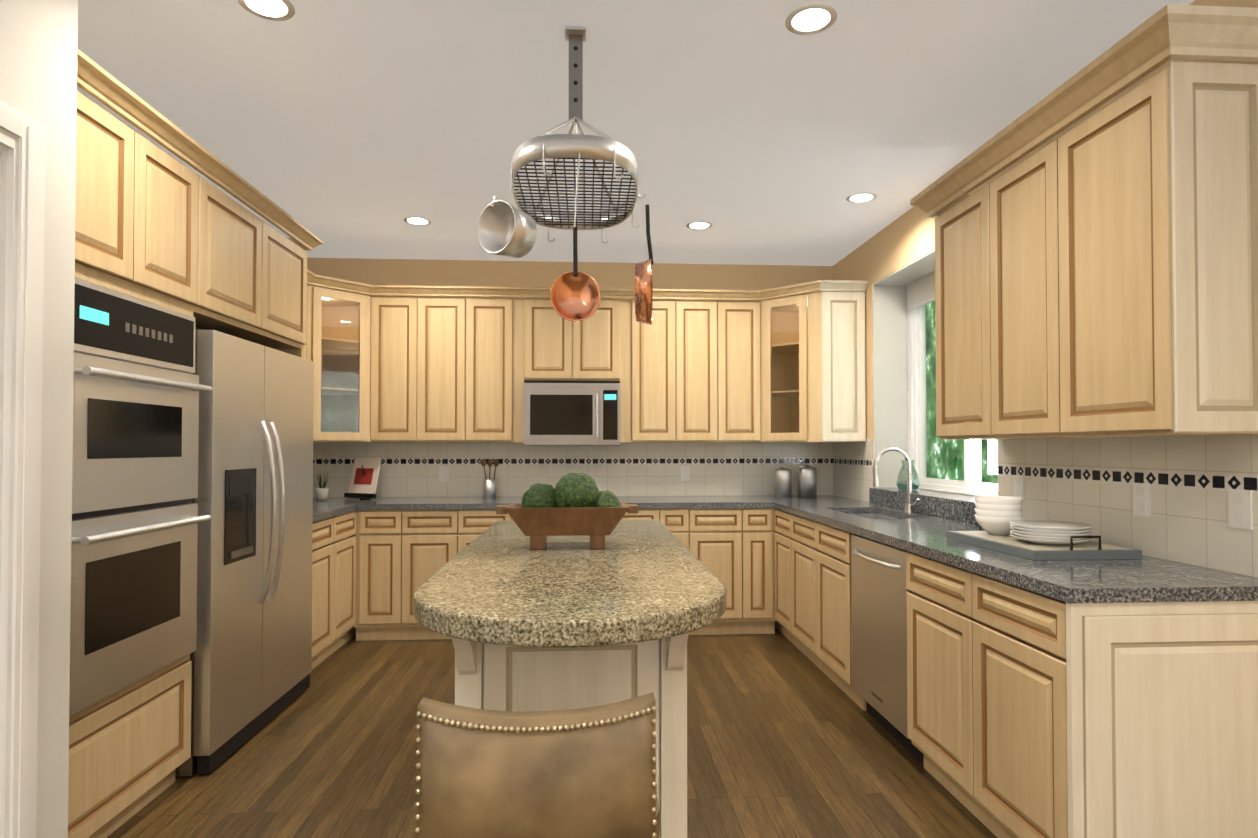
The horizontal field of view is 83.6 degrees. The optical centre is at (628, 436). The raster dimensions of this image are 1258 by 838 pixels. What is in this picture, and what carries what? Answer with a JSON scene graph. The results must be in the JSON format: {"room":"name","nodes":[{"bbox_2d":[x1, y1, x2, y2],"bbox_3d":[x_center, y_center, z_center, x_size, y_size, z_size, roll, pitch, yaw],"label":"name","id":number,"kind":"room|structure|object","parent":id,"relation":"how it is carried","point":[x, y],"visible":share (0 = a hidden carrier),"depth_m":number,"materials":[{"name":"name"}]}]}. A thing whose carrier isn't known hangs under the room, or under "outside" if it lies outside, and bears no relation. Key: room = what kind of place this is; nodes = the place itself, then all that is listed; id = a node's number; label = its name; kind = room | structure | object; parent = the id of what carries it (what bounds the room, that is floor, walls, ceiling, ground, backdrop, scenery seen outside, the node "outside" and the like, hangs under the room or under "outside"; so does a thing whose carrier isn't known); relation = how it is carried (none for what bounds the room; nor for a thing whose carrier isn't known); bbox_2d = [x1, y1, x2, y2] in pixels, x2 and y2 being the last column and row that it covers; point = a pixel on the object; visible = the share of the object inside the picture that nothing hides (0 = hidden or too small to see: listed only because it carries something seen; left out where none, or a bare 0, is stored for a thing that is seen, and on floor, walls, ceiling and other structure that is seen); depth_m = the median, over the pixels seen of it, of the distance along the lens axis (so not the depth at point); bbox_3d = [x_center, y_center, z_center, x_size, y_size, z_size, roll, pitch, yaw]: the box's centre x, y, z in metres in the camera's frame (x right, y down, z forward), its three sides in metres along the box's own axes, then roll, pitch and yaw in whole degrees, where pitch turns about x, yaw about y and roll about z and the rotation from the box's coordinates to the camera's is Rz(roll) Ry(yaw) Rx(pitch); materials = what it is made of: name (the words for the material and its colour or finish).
{"room":"kitchen","nodes":[
{"label":"kitchen","id":0,"kind":"room"},
{"bbox_2d":[0,0,77,837],"bbox_3d":[-1.445,-0.080,-0.856,0.120,2.740,5.666,0,-1,-4],"label":"wall","id":1,"kind":"structure","parent":0,"point":[38,57],"depth_m":1.91,"materials":[{"name":"white paint"}]},
{"bbox_2d":[0,100,45,837],"bbox_3d":[-1.561,0.250,1.244,0.151,2.145,1.173,0,-1,-4],"label":"door frame","id":2,"kind":"structure","parent":1,"relation":"attached to","point":[22,172],"depth_m":1.76,"materials":[{"name":"white wood"}]},
{"bbox_2d":[204,172,267,335],"bbox_3d":[-2.038,-0.764,3.034,0.646,0.550,0.542,0,-1,-4],"label":"upper cabinet","id":3,"kind":"object","parent":0,"relation":"attached to","point":[235,239],"depth_m":3.07,"materials":[{"name":"brown wood"}]},
{"bbox_2d":[235,216,311,351],"bbox_3d":[-2.072,-0.756,3.576,0.646,0.550,0.543,0,-1,-4],"label":"upper cabinet","id":4,"kind":"object","parent":0,"relation":"attached to","point":[289,278],"depth_m":3.63,"materials":[{"name":"brown wood"}]},
{"bbox_2d":[285,352,315,441],"bbox_3d":[-2.283,-0.491,4.490,0.337,1.050,0.461,0,-1,-4],"label":"upper cabinet","id":5,"kind":"object","parent":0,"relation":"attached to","point":[306,355],"depth_m":4.67,"materials":[{"name":"brown wood"}]},
{"bbox_2d":[312,284,367,435],"bbox_3d":[-1.992,-0.513,4.858,0.285,0.971,0.286,0,-1,-4],"label":"upper cabinet","id":6,"kind":"object","parent":0,"relation":"attached to","point":[339,311],"depth_m":4.99,"materials":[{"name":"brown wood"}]},
{"bbox_2d":[107,627,996,837],"bbox_3d":[-1.166,1.348,0.934,7.200,0.060,9.250,0,-1,-4],"label":"floor","id":7,"kind":"structure","parent":0,"point":[786,738],"depth_m":2.90,"materials":[{"name":"brown wood"}]},
{"bbox_2d":[68,76,203,837],"bbox_3d":[-1.997,0.145,2.353,0.646,2.390,0.795,0,-1,-4],"label":"tall cabinet","id":8,"kind":"object","parent":7,"relation":"on","point":[139,217],"depth_m":2.38,"materials":[{"name":"brown wood"}]},
{"bbox_2d":[69,277,211,716],"bbox_3d":[-1.640,0.183,2.374,0.107,1.315,0.725,0,-1,-4],"label":"wall oven","id":9,"kind":"object","parent":8,"relation":"in","point":[137,388],"visible":0.9,"depth_m":2.33,"materials":[{"name":"silver metal"}]},
{"bbox_2d":[175,328,313,776],"bbox_3d":[-1.977,0.467,3.280,0.749,1.775,1.037,0,-1,-4],"label":"refrigerator","id":10,"kind":"object","parent":7,"relation":"on","point":[251,657],"visible":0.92,"depth_m":3.09,"materials":[{"name":"silver metal"}]},
{"bbox_2d":[311,512,339,670],"bbox_3d":[-2.092,0.925,4.035,0.666,0.884,0.428,0,-1,-4],"label":"base cabinet","id":11,"kind":"object","parent":7,"relation":"on","point":[326,530],"depth_m":4.16,"materials":[{"name":"brown wood"}]},
{"bbox_2d":[340,508,359,646],"bbox_3d":[-2.118,0.932,4.464,0.666,0.884,0.431,0,-1,-4],"label":"base cabinet","id":12,"kind":"object","parent":7,"relation":"on","point":[349,521],"depth_m":4.58,"materials":[{"name":"brown wood"}]},
{"bbox_2d":[360,508,403,640],"bbox_3d":[-1.698,0.940,5.014,0.316,0.884,0.646,0,-1,-4],"label":"base cabinet","id":13,"kind":"object","parent":7,"relation":"on","point":[381,529],"depth_m":4.70,"materials":[{"name":"brown wood"}]},
{"bbox_2d":[313,497,379,519],"bbox_3d":[-2.130,0.470,4.572,0.657,0.039,1.481,0,-1,-4],"label":"countertop","id":14,"kind":"structure","parent":13,"relation":"on","point":[329,507],"depth_m":4.57,"materials":[{"name":"grey stone"}]},
{"bbox_2d":[315,474,328,499],"bbox_3d":[-2.201,0.354,5.049,0.091,0.205,0.090,0,-1,-4],"label":"plant","id":15,"kind":"object","parent":14,"relation":"on","point":[321,493],"visible":1,"depth_m":5.02,"materials":[{"name":"green plant"}]},
{"bbox_2d":[344,458,381,498],"bbox_3d":[-1.931,0.308,5.139,0.260,0.301,0.129,0,-1,21],"label":"book","id":16,"kind":"object","parent":14,"relation":"on","point":[364,478],"visible":1,"depth_m":5.13,"materials":[{"name":"beige paper"}]},
{"bbox_2d":[356,496,771,507],"bbox_3d":[-0.425,0.478,5.093,2.810,0.039,0.652,0,-1,-4],"label":"countertop","id":17,"kind":"structure","parent":13,"relation":"on","point":[642,501],"depth_m":4.85,"materials":[{"name":"grey stone"}]},
{"bbox_2d":[481,459,498,498],"bbox_3d":[-1.030,0.313,5.202,0.128,0.292,0.096,0,-1,-4],"label":"utensil crock","id":18,"kind":"object","parent":17,"relation":"on","point":[489,488],"visible":1,"depth_m":5.17,"materials":[{"name":"silver metal"}]},
{"bbox_2d":[404,508,459,639],"bbox_3d":[-1.357,0.941,5.035,0.369,0.884,0.646,0,-1,-4],"label":"base cabinet","id":19,"kind":"object","parent":7,"relation":"on","point":[431,535],"depth_m":4.72,"materials":[{"name":"brown wood"}]},
{"bbox_2d":[460,508,511,551],"bbox_3d":[-0.994,0.941,5.057,0.357,0.884,0.646,0,-1,-4],"label":"base cabinet","id":20,"kind":"object","parent":7,"relation":"on","point":[473,521],"depth_m":4.74,"materials":[{"name":"brown wood"}]},
{"bbox_2d":[415,692,658,837],"bbox_3d":[-0.156,0.876,1.298,0.460,0.900,0.456,0,-1,-4],"label":"bar stool","id":21,"kind":"object","parent":7,"relation":"on","point":[590,772],"visible":1,"depth_m":1.09,"materials":[{"name":"beige leather"}]},
{"bbox_2d":[451,632,688,837],"bbox_3d":[-0.167,0.903,2.110,0.620,0.868,0.460,0,-1,-4],"label":"base cabinet","id":22,"kind":"object","parent":7,"relation":"on","point":[495,677],"visible":0.17,"depth_m":1.87,"materials":[{"name":"beige wood"}]},
{"bbox_2d":[413,519,726,646],"bbox_3d":[-0.195,0.445,2.582,0.840,0.059,2.130,0,-1,-4],"label":"countertop","id":23,"kind":"structure","parent":22,"relation":"on","point":[499,582],"depth_m":1.83,"materials":[{"name":"stone"}]},
{"bbox_2d":[496,473,637,548],"bbox_3d":[-0.229,0.276,2.647,0.524,0.279,0.210,0,-1,-4],"label":"dough bowl","id":24,"kind":"object","parent":23,"relation":"on","point":[571,504],"visible":1,"depth_m":2.58,"materials":[{"name":"brown wood"}]},
{"bbox_2d":[621,508,659,520],"bbox_3d":[-0.008,0.942,5.118,0.390,0.884,0.646,0,-1,-4],"label":"base cabinet","id":25,"kind":"object","parent":7,"relation":"on","point":[643,513],"depth_m":4.81,"materials":[{"name":"brown wood"}]},
{"bbox_2d":[660,508,691,634],"bbox_3d":[0.290,0.942,5.137,0.206,0.884,0.646,0,-1,-4],"label":"base cabinet","id":26,"kind":"object","parent":7,"relation":"on","point":[678,521],"depth_m":4.82,"materials":[{"name":"brown wood"}]},
{"bbox_2d":[692,508,743,634],"bbox_3d":[0.577,0.942,5.154,0.369,0.884,0.646,0,-1,-4],"label":"base cabinet","id":27,"kind":"object","parent":7,"relation":"on","point":[717,533],"depth_m":4.84,"materials":[{"name":"brown wood"}]},
{"bbox_2d":[744,504,771,633],"bbox_3d":[0.882,0.943,5.173,0.242,0.884,0.646,0,-1,-4],"label":"base cabinet","id":28,"kind":"object","parent":7,"relation":"on","point":[757,521],"depth_m":4.85,"materials":[{"name":"brown wood"}]},
{"bbox_2d":[788,548,865,710],"bbox_3d":[1.383,1.036,3.992,0.646,0.660,0.976,0,-1,-4],"label":"base cabinet","id":29,"kind":"object","parent":7,"relation":"on","point":[821,577],"depth_m":3.85,"materials":[{"name":"brown wood"}]},
{"bbox_2d":[772,508,895,641],"bbox_3d":[1.335,0.935,4.687,0.658,0.884,0.414,0,-1,-4],"label":"base cabinet","id":30,"kind":"object","parent":7,"relation":"on","point":[788,531],"depth_m":4.51,"materials":[{"name":"brown wood"}]},
{"bbox_2d":[760,496,895,515],"bbox_3d":[1.316,0.476,4.975,0.651,0.039,1.102,0,-1,-4],"label":"countertop","id":31,"kind":"structure","parent":30,"relation":"on","point":[821,505],"depth_m":4.50,"materials":[{"name":"grey stone"}]},
{"bbox_2d":[775,467,791,497],"bbox_3d":[1.168,0.346,5.328,0.122,0.230,0.122,0,-1,-13],"label":"canister","id":32,"kind":"object","parent":31,"relation":"on","point":[783,476],"depth_m":5.28,"materials":[{"name":"silver metal"}]},
{"bbox_2d":[798,465,816,497],"bbox_3d":[1.341,0.338,5.289,0.134,0.245,0.134,0,-1,-13],"label":"canister","id":33,"kind":"object","parent":31,"relation":"on","point":[807,481],"depth_m":5.23,"materials":[{"name":"silver metal"}]},
{"bbox_2d":[852,513,896,518],"bbox_3d":[1.410,0.575,4.077,0.350,0.185,0.720,0,-1,-4],"label":"sink basin","id":34,"kind":"object","parent":31,"relation":"in","point":[865,515],"depth_m":4.42,"materials":[{"name":"silver metal"}]},
{"bbox_2d":[851,534,923,764],"bbox_3d":[1.405,0.912,3.195,0.688,0.883,0.613,0,-1,-4],"label":"dishwasher","id":35,"kind":"object","parent":7,"relation":"on","point":[879,590],"visible":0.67,"depth_m":3.14,"materials":[{"name":"silver metal"}]},
{"bbox_2d":[900,548,963,804],"bbox_3d":[1.467,0.903,2.644,0.646,0.884,0.488,0,-1,-4],"label":"base cabinet","id":36,"kind":"object","parent":7,"relation":"on","point":[935,601],"depth_m":2.63,"materials":[{"name":"brown wood"}]},
{"bbox_2d":[964,568,1257,837],"bbox_3d":[1.496,0.895,2.153,0.648,0.884,0.495,0,-1,-4],"label":"base cabinet","id":37,"kind":"object","parent":7,"relation":"on","point":[1081,720],"depth_m":1.90,"materials":[{"name":"brown wood"}]},
{"bbox_2d":[832,516,1257,603],"bbox_3d":[1.449,0.442,2.814,0.651,0.039,1.830,0,-1,-4],"label":"countertop","id":38,"kind":"structure","parent":37,"relation":"on","point":[1146,580],"depth_m":2.14,"materials":[{"name":"grey stone"}]},
{"bbox_2d":[872,447,918,512],"bbox_3d":[1.537,0.250,4.045,0.243,0.381,0.141,0,-1,-4],"label":"faucet","id":39,"kind":"object","parent":38,"relation":"on","point":[909,506],"visible":1,"depth_m":4.08,"materials":[{"name":"silver metal"}]},
{"bbox_2d":[946,496,1141,559],"bbox_3d":[1.524,0.329,2.650,0.380,0.180,0.570,0,-1,-4],"label":"serving tray","id":40,"kind":"object","parent":38,"relation":"on","point":[1004,525],"visible":1,"depth_m":2.52,"materials":[{"name":"grey"}]},
{"bbox_2d":[307,258,832,300],"bbox_3d":[-0.350,0.020,5.500,4.730,2.740,0.120,0,-1,-4],"label":"wall","id":41,"kind":"structure","parent":0,"point":[424,272],"depth_m":5.44,"materials":[{"name":"beige paint"}]},
{"bbox_2d":[360,292,419,441],"bbox_3d":[-1.713,-0.480,5.190,0.364,1.050,0.337,0,-1,-4],"label":"upper cabinet","id":42,"kind":"object","parent":41,"relation":"attached to","point":[393,319],"depth_m":5.05,"materials":[{"name":"brown wood"}]},
{"bbox_2d":[420,292,467,441],"bbox_3d":[-1.361,-0.480,5.222,0.343,1.050,0.316,0,-1,-4],"label":"upper cabinet","id":43,"kind":"object","parent":41,"relation":"attached to","point":[443,320],"depth_m":5.07,"materials":[{"name":"brown wood"}]},
{"bbox_2d":[468,296,523,441],"bbox_3d":[-0.981,-0.479,5.246,0.418,1.050,0.316,0,-1,-4],"label":"upper cabinet","id":44,"kind":"object","parent":41,"relation":"attached to","point":[495,325],"depth_m":5.09,"materials":[{"name":"brown wood"}]},
{"bbox_2d":[524,296,575,382],"bbox_3d":[-0.598,-0.704,5.273,0.350,0.600,0.316,0,-1,-4],"label":"upper cabinet","id":45,"kind":"object","parent":41,"relation":"attached to","point":[549,338],"depth_m":5.12,"materials":[{"name":"brown wood"}]},
{"bbox_2d":[523,383,619,444],"bbox_3d":[-0.419,-0.156,5.219,0.695,0.448,0.424,0,-1,-4],"label":"microwave","id":46,"kind":"object","parent":45,"relation":"attached to","point":[571,413],"visible":1,"depth_m":5.05,"materials":[{"name":"silver metal"}]},
{"bbox_2d":[313,442,832,497],"bbox_3d":[-0.446,0.251,5.426,4.126,0.445,0.008,0,-1,-4],"label":"tile backsplash","id":47,"kind":"structure","parent":41,"relation":"attached to","point":[409,469],"depth_m":5.43,"materials":[{"name":"beige tile"}]},
{"bbox_2d":[439,466,448,481],"bbox_3d":[-1.409,0.288,5.358,0.072,0.115,0.008,0,-1,-4],"label":"electrical outlet plate","id":48,"kind":"object","parent":47,"relation":"attached to","point":[443,470],"depth_m":5.35,"materials":[{"name":"white plastic"}]},
{"bbox_2d":[681,466,689,480],"bbox_3d":[0.437,0.289,5.472,0.072,0.115,0.008,0,-1,-4],"label":"electrical outlet plate","id":49,"kind":"object","parent":47,"relation":"attached to","point":[685,470],"depth_m":5.47,"materials":[{"name":"white plastic"}]},
{"bbox_2d":[576,296,623,383],"bbox_3d":[-0.248,-0.704,5.294,0.351,0.600,0.316,0,-1,-4],"label":"upper cabinet","id":50,"kind":"object","parent":41,"relation":"attached to","point":[599,337],"depth_m":5.14,"materials":[{"name":"brown wood"}]},
{"bbox_2d":[628,296,679,442],"bbox_3d":[0.171,-0.478,5.317,0.326,1.050,0.316,0,-1,-4],"label":"upper cabinet","id":51,"kind":"object","parent":41,"relation":"attached to","point":[654,349],"depth_m":5.16,"materials":[{"name":"brown wood"}]},
{"bbox_2d":[676,296,715,442],"bbox_3d":[0.489,-0.478,5.337,0.312,1.050,0.316,0,-1,-4],"label":"upper cabinet","id":52,"kind":"object","parent":41,"relation":"attached to","point":[695,315],"depth_m":5.18,"materials":[{"name":"brown wood"}]},
{"bbox_2d":[716,296,767,442],"bbox_3d":[0.824,-0.478,5.347,0.358,1.050,0.337,0,-1,-4],"label":"upper cabinet","id":53,"kind":"object","parent":41,"relation":"attached to","point":[741,326],"depth_m":5.20,"materials":[{"name":"brown wood"}]},
{"bbox_2d":[77,0,1194,265],"bbox_3d":[-1.166,-1.452,0.978,7.200,0.060,9.250,0,-1,-4],"label":"ceiling","id":54,"kind":"structure","parent":0,"point":[755,132],"depth_m":2.92,"materials":[{"name":"white paint"}]},
{"bbox_2d":[237,0,294,20],"bbox_3d":[-1.177,-1.399,2.284,0.169,0.002,0.169,1,-1,-43],"label":"recessed light","id":55,"kind":"object","parent":54,"relation":"in","point":[276,10],"depth_m":2.30,"materials":[{"name":"white"}]},
{"bbox_2d":[404,217,430,224],"bbox_3d":[-1.342,-1.365,4.468,0.169,0.002,0.169,0,-1,-13],"label":"recessed light","id":56,"kind":"object","parent":54,"relation":"in","point":[411,220],"depth_m":4.47,"materials":[{"name":"white"}]},
{"bbox_2d":[477,26,653,324],"bbox_3d":[-0.204,-0.862,2.404,0.602,1.073,0.745,0,-1,-4],"label":"pot rack","id":57,"kind":"object","parent":54,"relation":"hanging from","point":[505,228],"visible":1,"depth_m":2.31,"materials":[{"name":"silver metal"}]},
{"bbox_2d":[686,221,711,229],"bbox_3d":[0.456,-1.364,4.559,0.169,0.002,0.169,0,-1,-13],"label":"recessed light","id":58,"kind":"object","parent":54,"relation":"in","point":[699,225],"depth_m":4.55,"materials":[{"name":"white"}]},
{"bbox_2d":[785,4,836,34],"bbox_3d":[0.611,-1.398,2.365,0.169,0.002,0.169,1,-1,-43],"label":"recessed light","id":59,"kind":"object","parent":54,"relation":"in","point":[810,19],"depth_m":2.36,"materials":[{"name":"white"}]},
{"bbox_2d":[846,192,876,202],"bbox_3d":[1.339,-1.372,4.053,0.169,0.002,0.169,0,-1,-28],"label":"recessed light","id":60,"kind":"object","parent":54,"relation":"in","point":[859,197],"depth_m":4.04,"materials":[{"name":"white"}]},
{"bbox_2d":[833,0,1257,487],"bbox_3d":[2.019,-0.050,1.053,0.250,2.740,9.050,0,-1,-4],"label":"wall","id":61,"kind":"structure","parent":0,"point":[890,360],"depth_m":4.79,"materials":[{"name":"white paint"}]},
{"bbox_2d":[896,460,919,489],"bbox_3d":[1.798,0.249,4.537,0.150,0.190,0.150,0,-1,-4],"label":"vase","id":62,"kind":"object","parent":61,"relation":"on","point":[901,485],"visible":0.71,"depth_m":4.51,"materials":[{"name":"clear glass"}]},
{"bbox_2d":[907,271,997,495],"bbox_3d":[1.987,-0.343,4.087,0.119,1.620,1.660,0,-1,-4],"label":"window","id":63,"kind":"structure","parent":61,"relation":"in","point":[920,293],"depth_m":4.67,"materials":[{"name":"white"}]},
{"bbox_2d":[928,180,983,438],"bbox_3d":[1.606,-0.513,3.088,0.316,1.050,0.447,0,-1,-4],"label":"upper cabinet","id":64,"kind":"object","parent":61,"relation":"attached to","point":[959,223],"depth_m":3.08,"materials":[{"name":"brown wood"}]},
{"bbox_2d":[984,136,1051,438],"bbox_3d":[1.633,-0.520,2.659,0.316,1.050,0.413,0,-1,-4],"label":"upper cabinet","id":65,"kind":"object","parent":61,"relation":"attached to","point":[1017,218],"depth_m":2.66,"materials":[{"name":"brown wood"}]},
{"bbox_2d":[833,435,1257,577],"bbox_3d":[1.722,0.225,3.751,0.008,0.445,3.600,0,-1,-4],"label":"tile backsplash","id":66,"kind":"structure","parent":61,"relation":"attached to","point":[1191,480],"depth_m":2.48,"materials":[{"name":"beige tile"}]},
{"bbox_2d":[1013,475,1024,501],"bbox_3d":[1.751,0.233,3.161,0.008,0.115,0.072,0,-1,-4],"label":"electrical outlet plate","id":67,"kind":"object","parent":66,"relation":"attached to","point":[1018,480],"depth_m":3.15,"materials":[{"name":"white plastic"}]},
{"bbox_2d":[1133,483,1150,516],"bbox_3d":[1.794,0.222,2.463,0.008,0.115,0.072,0,-1,-4],"label":"electrical outlet plate","id":68,"kind":"object","parent":66,"relation":"attached to","point":[1141,491],"depth_m":2.46,"materials":[{"name":"white plastic"}]},
{"bbox_2d":[1228,489,1252,529],"bbox_3d":[1.817,0.216,2.093,0.008,0.115,0.072,0,-1,-4],"label":"electrical outlet plate","id":69,"kind":"object","parent":66,"relation":"attached to","point":[1240,513],"depth_m":2.09,"materials":[{"name":"white plastic"}]},
{"bbox_2d":[1048,52,1257,437],"bbox_3d":[1.660,-0.527,2.212,0.316,1.050,0.482,0,-1,-4],"label":"upper cabinet","id":70,"kind":"object","parent":61,"relation":"attached to","point":[1096,274],"depth_m":2.01,"materials":[{"name":"brown wood"}]},
{"label":"outside","id":71,"kind":"structure","parent":0,"visible":0},
{"bbox_2d":[926,301,997,483],"bbox_3d":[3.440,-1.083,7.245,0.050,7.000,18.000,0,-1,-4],"label":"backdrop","id":72,"kind":"structure","parent":71,"point":[959,464],"depth_m":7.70,"materials":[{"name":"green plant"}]}
]}

